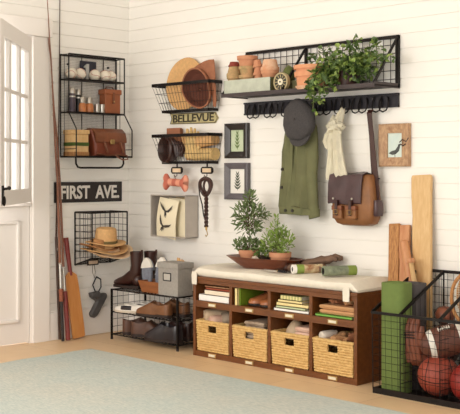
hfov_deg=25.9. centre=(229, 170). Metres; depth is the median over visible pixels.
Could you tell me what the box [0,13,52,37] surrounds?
trim
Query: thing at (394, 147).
print
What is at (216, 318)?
roll
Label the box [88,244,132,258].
straw hat
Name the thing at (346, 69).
ivy
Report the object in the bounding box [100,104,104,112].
cup
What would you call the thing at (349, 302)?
sweater
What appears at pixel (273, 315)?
shelf
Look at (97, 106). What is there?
cup
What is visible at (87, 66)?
number card
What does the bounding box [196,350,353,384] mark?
shelf
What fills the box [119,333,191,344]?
wire shelf
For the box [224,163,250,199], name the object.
frame
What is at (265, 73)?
terracotta pot
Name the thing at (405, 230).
plank
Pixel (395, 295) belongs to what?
yoga mat
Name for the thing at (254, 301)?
leather shoe
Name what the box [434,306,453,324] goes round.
ball
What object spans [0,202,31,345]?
door
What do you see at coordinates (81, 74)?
baseball
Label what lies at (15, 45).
door
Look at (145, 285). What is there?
trough
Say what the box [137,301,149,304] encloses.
shoe
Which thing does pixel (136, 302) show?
baseboard
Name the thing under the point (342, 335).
cloth bundle
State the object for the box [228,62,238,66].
terracotta pot
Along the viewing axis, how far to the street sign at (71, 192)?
7.01 m
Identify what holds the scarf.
hanging from the hook rail
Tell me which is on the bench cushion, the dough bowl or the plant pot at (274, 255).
the dough bowl
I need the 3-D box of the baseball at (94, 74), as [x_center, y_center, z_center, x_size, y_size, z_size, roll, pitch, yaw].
[-0.946,-0.669,6.993,0.083,0.083,0.080,0,0,45]
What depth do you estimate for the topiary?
6.14 m
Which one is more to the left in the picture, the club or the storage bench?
the storage bench
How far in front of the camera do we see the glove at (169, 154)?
6.82 m
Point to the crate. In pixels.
(191, 201)
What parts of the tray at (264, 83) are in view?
panel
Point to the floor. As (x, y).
(131, 347)
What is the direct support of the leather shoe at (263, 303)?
on the storage bench
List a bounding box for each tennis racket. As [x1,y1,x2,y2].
[450,274,459,320]
[456,280,459,307]
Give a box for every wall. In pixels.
[0,0,128,311]
[128,0,459,327]
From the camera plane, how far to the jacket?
5.94 m
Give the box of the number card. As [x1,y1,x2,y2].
[80,61,95,78]
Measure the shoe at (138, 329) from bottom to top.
0.113 m
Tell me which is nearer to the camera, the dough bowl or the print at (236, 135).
the dough bowl
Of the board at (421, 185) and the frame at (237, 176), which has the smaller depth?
the board at (421, 185)
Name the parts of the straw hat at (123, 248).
crown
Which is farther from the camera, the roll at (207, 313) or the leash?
the leash
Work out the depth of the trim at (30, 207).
6.68 m
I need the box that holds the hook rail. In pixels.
[243,93,399,118]
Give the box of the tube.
[321,265,356,275]
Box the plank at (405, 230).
[399,225,410,280]
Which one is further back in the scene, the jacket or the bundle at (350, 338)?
the jacket
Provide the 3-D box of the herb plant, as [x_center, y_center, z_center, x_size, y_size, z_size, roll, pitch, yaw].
[0.284,0.382,5.992,0.261,0.263,0.150,0,0,45]
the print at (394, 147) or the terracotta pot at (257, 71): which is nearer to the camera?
the print at (394, 147)
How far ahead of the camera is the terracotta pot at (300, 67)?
5.75 m
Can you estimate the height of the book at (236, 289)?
0.100 m
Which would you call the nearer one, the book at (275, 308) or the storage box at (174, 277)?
the book at (275, 308)
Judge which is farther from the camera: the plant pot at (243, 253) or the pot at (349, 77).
the plant pot at (243, 253)
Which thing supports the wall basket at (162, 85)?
attached to the wall at (162, 33)
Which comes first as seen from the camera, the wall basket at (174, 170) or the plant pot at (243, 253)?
the plant pot at (243, 253)
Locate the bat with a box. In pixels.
[63,238,84,338]
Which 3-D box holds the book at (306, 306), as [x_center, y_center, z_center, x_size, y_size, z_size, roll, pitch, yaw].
[0.421,0.764,5.762,0.240,0.020,0.190,0,0,45]
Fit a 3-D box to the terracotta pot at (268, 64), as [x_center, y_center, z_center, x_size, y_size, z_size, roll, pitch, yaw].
[0.243,-0.643,6.079,0.116,0.066,0.116,0,0,45]
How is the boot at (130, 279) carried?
on the shoe rack
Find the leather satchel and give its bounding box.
[84,128,127,160]
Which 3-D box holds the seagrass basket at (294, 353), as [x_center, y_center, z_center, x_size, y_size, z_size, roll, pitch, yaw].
[0.440,1.019,5.794,0.293,0.196,0.307,0,0,45]
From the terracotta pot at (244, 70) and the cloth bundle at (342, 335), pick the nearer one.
the cloth bundle at (342, 335)
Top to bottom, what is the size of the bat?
0.690 m
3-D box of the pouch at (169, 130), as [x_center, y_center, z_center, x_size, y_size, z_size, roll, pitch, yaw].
[-0.377,-0.228,6.881,0.136,0.135,0.038,0,0,45]
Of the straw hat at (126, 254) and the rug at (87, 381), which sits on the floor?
the rug at (87, 381)
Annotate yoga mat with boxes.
[381,281,411,392]
[404,281,426,389]
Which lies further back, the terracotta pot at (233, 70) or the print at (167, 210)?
the print at (167, 210)
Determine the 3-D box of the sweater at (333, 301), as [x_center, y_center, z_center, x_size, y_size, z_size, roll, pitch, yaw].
[0.624,0.718,5.582,0.116,0.044,0.190,0,0,45]
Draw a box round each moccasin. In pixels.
[136,300,172,318]
[164,298,190,317]
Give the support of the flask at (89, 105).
on the wire wall shelf at (102, 58)
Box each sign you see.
[54,182,121,202]
[170,112,218,123]
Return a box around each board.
[221,81,399,98]
[411,175,432,330]
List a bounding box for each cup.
[94,104,99,112]
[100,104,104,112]
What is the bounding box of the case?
[98,86,121,113]
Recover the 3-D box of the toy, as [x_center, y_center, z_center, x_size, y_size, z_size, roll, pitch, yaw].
[-0.368,0.078,6.759,0.252,0.123,0.044,0,0,45]
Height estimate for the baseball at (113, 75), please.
0.083 m
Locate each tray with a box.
[224,77,275,93]
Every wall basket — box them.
[74,210,127,265]
[152,79,221,113]
[152,132,221,176]
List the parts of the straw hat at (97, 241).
crown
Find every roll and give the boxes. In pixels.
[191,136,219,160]
[203,309,228,319]
[208,315,221,326]
[221,312,228,323]
[291,264,322,273]
[319,330,337,338]
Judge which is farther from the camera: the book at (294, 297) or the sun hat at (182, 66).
the sun hat at (182, 66)
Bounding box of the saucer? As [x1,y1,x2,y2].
[295,85,327,88]
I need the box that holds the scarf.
[322,107,347,179]
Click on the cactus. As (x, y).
(287, 70)
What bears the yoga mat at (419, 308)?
on the bin
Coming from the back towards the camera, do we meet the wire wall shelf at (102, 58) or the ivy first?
the wire wall shelf at (102, 58)
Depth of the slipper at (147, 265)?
6.74 m
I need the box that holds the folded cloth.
[319,303,353,316]
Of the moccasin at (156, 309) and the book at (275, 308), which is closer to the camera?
the book at (275, 308)
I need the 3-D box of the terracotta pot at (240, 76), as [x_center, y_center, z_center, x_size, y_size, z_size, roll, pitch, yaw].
[0.109,-0.564,6.212,0.112,0.060,0.112,0,0,45]
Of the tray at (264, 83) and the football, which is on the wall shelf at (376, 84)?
the tray at (264, 83)
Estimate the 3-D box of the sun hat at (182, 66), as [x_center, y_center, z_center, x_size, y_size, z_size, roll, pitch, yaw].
[-0.305,-0.593,6.805,0.368,0.362,0.055,0,0,45]
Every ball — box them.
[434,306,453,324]
[450,365,459,399]
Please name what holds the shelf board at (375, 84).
attached to the wall shelf at (376, 84)
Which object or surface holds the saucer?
on the wall shelf at (376, 84)
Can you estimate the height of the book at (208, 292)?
0.030 m
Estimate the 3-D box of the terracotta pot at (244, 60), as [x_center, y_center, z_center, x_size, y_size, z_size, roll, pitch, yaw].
[0.108,-0.673,6.213,0.131,0.078,0.131,0,0,45]
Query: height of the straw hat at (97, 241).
0.083 m
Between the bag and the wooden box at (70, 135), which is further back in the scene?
the wooden box at (70, 135)
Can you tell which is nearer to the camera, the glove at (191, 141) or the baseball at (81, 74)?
the glove at (191, 141)
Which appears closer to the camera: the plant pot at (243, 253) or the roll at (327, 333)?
the roll at (327, 333)
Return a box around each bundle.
[286,320,302,339]
[329,331,348,347]
[346,332,353,341]
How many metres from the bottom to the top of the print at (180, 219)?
0.272 m
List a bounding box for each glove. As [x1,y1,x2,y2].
[158,137,184,162]
[185,127,200,158]
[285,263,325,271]
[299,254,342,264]
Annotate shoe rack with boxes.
[110,288,192,351]
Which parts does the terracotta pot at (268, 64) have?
pot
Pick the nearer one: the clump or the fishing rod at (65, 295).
the clump
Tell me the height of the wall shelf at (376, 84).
0.304 m
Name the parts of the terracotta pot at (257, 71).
pot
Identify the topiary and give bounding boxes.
[230,188,271,251]
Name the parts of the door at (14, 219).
panel moulding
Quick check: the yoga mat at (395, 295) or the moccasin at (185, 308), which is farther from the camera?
the moccasin at (185, 308)
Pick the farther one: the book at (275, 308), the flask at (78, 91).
the flask at (78, 91)
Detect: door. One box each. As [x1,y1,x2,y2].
[0,17,30,206]
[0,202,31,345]
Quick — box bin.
[371,258,459,409]
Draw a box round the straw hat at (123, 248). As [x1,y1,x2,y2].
[80,245,127,254]
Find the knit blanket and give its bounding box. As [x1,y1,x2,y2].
[244,318,267,338]
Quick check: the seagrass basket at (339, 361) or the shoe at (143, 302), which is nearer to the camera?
the seagrass basket at (339, 361)
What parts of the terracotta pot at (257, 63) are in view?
pot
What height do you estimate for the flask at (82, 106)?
0.107 m
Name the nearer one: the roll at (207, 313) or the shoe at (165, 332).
the roll at (207, 313)
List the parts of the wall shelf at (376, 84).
round dial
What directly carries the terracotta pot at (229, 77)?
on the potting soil
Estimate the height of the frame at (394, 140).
0.240 m
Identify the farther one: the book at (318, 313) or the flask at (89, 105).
the flask at (89, 105)
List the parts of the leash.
cord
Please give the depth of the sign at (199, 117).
6.77 m
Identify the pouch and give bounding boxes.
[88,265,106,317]
[167,128,182,141]
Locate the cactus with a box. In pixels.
[283,65,294,88]
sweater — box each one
[328,299,343,303]
[344,301,353,305]
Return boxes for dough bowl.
[226,254,303,269]
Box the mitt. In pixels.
[404,318,427,365]
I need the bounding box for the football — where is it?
[419,324,459,357]
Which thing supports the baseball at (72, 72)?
on the wire wall shelf at (102, 58)
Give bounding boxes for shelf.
[60,53,132,168]
[118,288,192,296]
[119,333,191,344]
[128,313,191,320]
[196,300,353,327]
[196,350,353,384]
[221,35,399,98]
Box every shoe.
[114,302,144,313]
[122,317,146,334]
[131,320,157,336]
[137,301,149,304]
[248,291,267,305]
[259,298,267,307]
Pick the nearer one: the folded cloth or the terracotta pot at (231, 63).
the folded cloth
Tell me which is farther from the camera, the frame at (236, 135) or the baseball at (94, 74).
the baseball at (94, 74)
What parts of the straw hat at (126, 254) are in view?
crown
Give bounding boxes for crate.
[150,195,197,238]
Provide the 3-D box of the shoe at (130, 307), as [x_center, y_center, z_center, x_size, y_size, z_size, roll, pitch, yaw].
[-0.680,0.923,6.777,0.257,0.069,0.107,0,0,45]
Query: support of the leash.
hanging from the wall basket at (174, 170)
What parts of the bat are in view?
handle, blade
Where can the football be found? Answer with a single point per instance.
(433, 352)
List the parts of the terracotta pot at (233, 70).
pot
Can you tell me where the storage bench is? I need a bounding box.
[193,276,380,385]
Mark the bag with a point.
(355, 199)
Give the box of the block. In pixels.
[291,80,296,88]
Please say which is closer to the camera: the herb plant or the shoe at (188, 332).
the herb plant
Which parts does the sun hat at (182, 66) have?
crown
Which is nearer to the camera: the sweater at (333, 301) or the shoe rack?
the sweater at (333, 301)
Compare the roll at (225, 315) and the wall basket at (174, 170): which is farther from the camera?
the wall basket at (174, 170)
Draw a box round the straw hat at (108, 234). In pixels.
[86,227,125,246]
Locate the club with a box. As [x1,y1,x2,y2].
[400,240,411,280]
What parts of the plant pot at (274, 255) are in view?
pot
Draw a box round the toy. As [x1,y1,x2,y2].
[163,173,188,191]
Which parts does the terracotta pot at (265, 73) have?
pot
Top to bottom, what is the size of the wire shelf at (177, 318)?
0.004 m
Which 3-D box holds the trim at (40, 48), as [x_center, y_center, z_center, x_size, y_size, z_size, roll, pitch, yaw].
[-1.272,0.125,6.722,0.022,2.050,0.132,0,0,45]
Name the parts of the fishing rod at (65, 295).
reel seat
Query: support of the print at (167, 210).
in the crate
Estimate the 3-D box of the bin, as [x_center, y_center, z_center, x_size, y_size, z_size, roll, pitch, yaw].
[1.215,0.809,5.001,0.953,0.681,0.416,0,0,45]
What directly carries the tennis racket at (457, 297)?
in the bin
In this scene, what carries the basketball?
on the bin
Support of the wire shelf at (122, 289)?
attached to the shoe rack
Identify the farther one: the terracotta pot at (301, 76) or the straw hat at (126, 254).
the straw hat at (126, 254)
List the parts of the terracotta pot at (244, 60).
pot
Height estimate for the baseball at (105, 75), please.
0.082 m
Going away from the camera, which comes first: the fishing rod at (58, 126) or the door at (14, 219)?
the door at (14, 219)
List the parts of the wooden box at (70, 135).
moulding, lid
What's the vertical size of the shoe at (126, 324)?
0.113 m
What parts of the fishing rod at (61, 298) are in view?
reel seat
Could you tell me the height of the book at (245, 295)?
0.100 m
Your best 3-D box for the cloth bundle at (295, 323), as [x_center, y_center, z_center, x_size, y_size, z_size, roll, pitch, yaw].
[0.386,0.923,5.832,0.128,0.124,0.128,0,0,45]
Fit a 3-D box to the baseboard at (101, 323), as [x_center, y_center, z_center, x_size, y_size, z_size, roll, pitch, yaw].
[-0.979,1.052,7.023,0.016,0.196,0.708,0,0,45]
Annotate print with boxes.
[157,197,178,239]
[169,198,184,236]
[231,130,242,151]
[231,169,243,192]
[388,133,401,156]
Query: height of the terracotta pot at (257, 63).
0.054 m
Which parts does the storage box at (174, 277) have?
lid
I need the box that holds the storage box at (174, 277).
[157,260,193,296]
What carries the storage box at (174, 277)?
on the shoe rack
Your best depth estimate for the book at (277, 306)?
5.69 m
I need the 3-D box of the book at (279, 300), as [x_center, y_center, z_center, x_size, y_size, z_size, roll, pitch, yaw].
[0.405,0.746,5.774,0.180,0.016,0.177,0,0,45]
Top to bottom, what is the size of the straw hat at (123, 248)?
0.074 m
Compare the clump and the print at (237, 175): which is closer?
the clump
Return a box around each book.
[199,293,228,303]
[205,285,228,289]
[205,289,228,296]
[206,287,228,291]
[235,288,238,304]
[239,288,263,304]
[274,307,308,314]
[276,305,308,310]
[277,301,308,308]
[278,299,308,303]
[280,294,308,301]
[315,312,353,319]
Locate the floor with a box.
[0,330,459,413]
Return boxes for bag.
[328,109,382,225]
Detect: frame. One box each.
[224,123,249,157]
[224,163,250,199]
[378,123,410,166]
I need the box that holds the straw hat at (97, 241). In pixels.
[80,238,117,250]
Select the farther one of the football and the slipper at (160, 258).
the slipper at (160, 258)
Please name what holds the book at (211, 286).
on the book at (207, 288)
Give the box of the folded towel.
[295,324,308,335]
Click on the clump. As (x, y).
(256, 253)
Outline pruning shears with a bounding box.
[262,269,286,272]
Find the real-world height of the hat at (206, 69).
0.322 m
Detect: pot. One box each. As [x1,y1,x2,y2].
[226,66,240,76]
[227,75,239,80]
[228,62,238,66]
[237,55,257,65]
[238,66,253,74]
[239,75,254,78]
[239,249,257,257]
[253,60,261,68]
[253,67,261,75]
[260,59,279,70]
[261,70,278,76]
[269,251,290,259]
[293,64,323,70]
[294,70,328,85]
[336,70,359,84]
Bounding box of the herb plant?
[260,213,295,255]
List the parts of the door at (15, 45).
handle, glass pane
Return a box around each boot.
[113,250,142,288]
[141,249,156,278]
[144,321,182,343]
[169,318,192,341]
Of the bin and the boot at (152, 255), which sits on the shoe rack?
the boot at (152, 255)
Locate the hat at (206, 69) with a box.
[181,59,216,108]
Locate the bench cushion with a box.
[192,263,387,301]
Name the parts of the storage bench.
panel, rail, panel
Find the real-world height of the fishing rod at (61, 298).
2.295 m
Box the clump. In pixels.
[253,246,271,259]
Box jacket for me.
[278,98,319,218]
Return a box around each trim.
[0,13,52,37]
[26,36,31,342]
[32,36,49,342]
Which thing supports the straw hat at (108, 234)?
on the straw hat at (97, 241)
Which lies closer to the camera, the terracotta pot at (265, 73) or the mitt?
the mitt
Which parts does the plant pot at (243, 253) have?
pot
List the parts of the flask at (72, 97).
cup lid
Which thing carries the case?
on the wire wall shelf at (102, 58)
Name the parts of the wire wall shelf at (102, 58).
shelf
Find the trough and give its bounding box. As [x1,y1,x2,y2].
[138,279,157,293]
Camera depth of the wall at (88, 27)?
7.01 m
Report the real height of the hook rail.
0.108 m
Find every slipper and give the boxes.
[141,258,154,281]
[155,257,166,281]
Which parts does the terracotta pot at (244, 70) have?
pot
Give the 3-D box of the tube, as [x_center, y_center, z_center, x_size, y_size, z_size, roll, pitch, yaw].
[0.615,0.560,5.625,0.196,0.057,0.057,0,0,-15]
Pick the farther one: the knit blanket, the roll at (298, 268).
the knit blanket
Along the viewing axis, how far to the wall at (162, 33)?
6.11 m
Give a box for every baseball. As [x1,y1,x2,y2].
[65,68,76,77]
[76,68,85,78]
[89,69,99,79]
[100,70,110,80]
[108,71,115,80]
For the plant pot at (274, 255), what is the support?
in the dough bowl
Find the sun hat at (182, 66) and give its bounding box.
[166,57,198,109]
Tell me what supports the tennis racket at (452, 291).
in the bin
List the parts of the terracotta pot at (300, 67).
pot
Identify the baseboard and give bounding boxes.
[50,302,128,340]
[129,300,458,364]
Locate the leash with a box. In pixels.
[198,176,212,236]
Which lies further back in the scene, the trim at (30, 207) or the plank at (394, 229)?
the trim at (30, 207)
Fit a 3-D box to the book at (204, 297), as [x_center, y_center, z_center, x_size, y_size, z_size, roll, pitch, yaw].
[-0.032,0.784,6.207,0.260,0.040,0.195,0,0,45]
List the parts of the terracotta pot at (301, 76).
pot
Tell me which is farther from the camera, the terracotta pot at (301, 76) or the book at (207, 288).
the book at (207, 288)
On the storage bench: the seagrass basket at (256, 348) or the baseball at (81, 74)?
the seagrass basket at (256, 348)
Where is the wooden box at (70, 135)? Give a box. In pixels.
[63,129,89,155]
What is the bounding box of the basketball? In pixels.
[417,357,457,396]
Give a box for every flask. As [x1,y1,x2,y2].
[69,87,75,110]
[76,89,80,111]
[79,97,85,111]
[86,97,93,111]
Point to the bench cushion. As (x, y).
(347, 284)
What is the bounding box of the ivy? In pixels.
[304,34,395,115]
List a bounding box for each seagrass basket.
[196,318,228,354]
[232,323,267,361]
[271,328,308,369]
[312,331,353,377]
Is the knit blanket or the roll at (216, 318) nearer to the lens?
the knit blanket
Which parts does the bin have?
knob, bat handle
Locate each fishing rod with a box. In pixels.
[47,0,63,340]
[48,37,70,339]
[55,0,60,339]
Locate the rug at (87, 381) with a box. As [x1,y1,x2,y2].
[0,349,408,413]
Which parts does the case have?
lid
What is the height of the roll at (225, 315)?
0.086 m
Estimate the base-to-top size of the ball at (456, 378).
0.204 m
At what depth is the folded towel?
5.68 m
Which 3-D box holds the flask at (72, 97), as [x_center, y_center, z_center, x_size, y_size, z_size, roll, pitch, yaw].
[-1.083,-0.488,6.857,0.057,0.168,0.057,0,0,45]
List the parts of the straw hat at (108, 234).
crown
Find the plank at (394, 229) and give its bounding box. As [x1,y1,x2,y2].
[388,223,400,280]
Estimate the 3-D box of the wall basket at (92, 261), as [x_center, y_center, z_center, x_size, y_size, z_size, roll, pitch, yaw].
[-0.907,0.468,6.961,0.202,0.376,0.345,0,0,45]

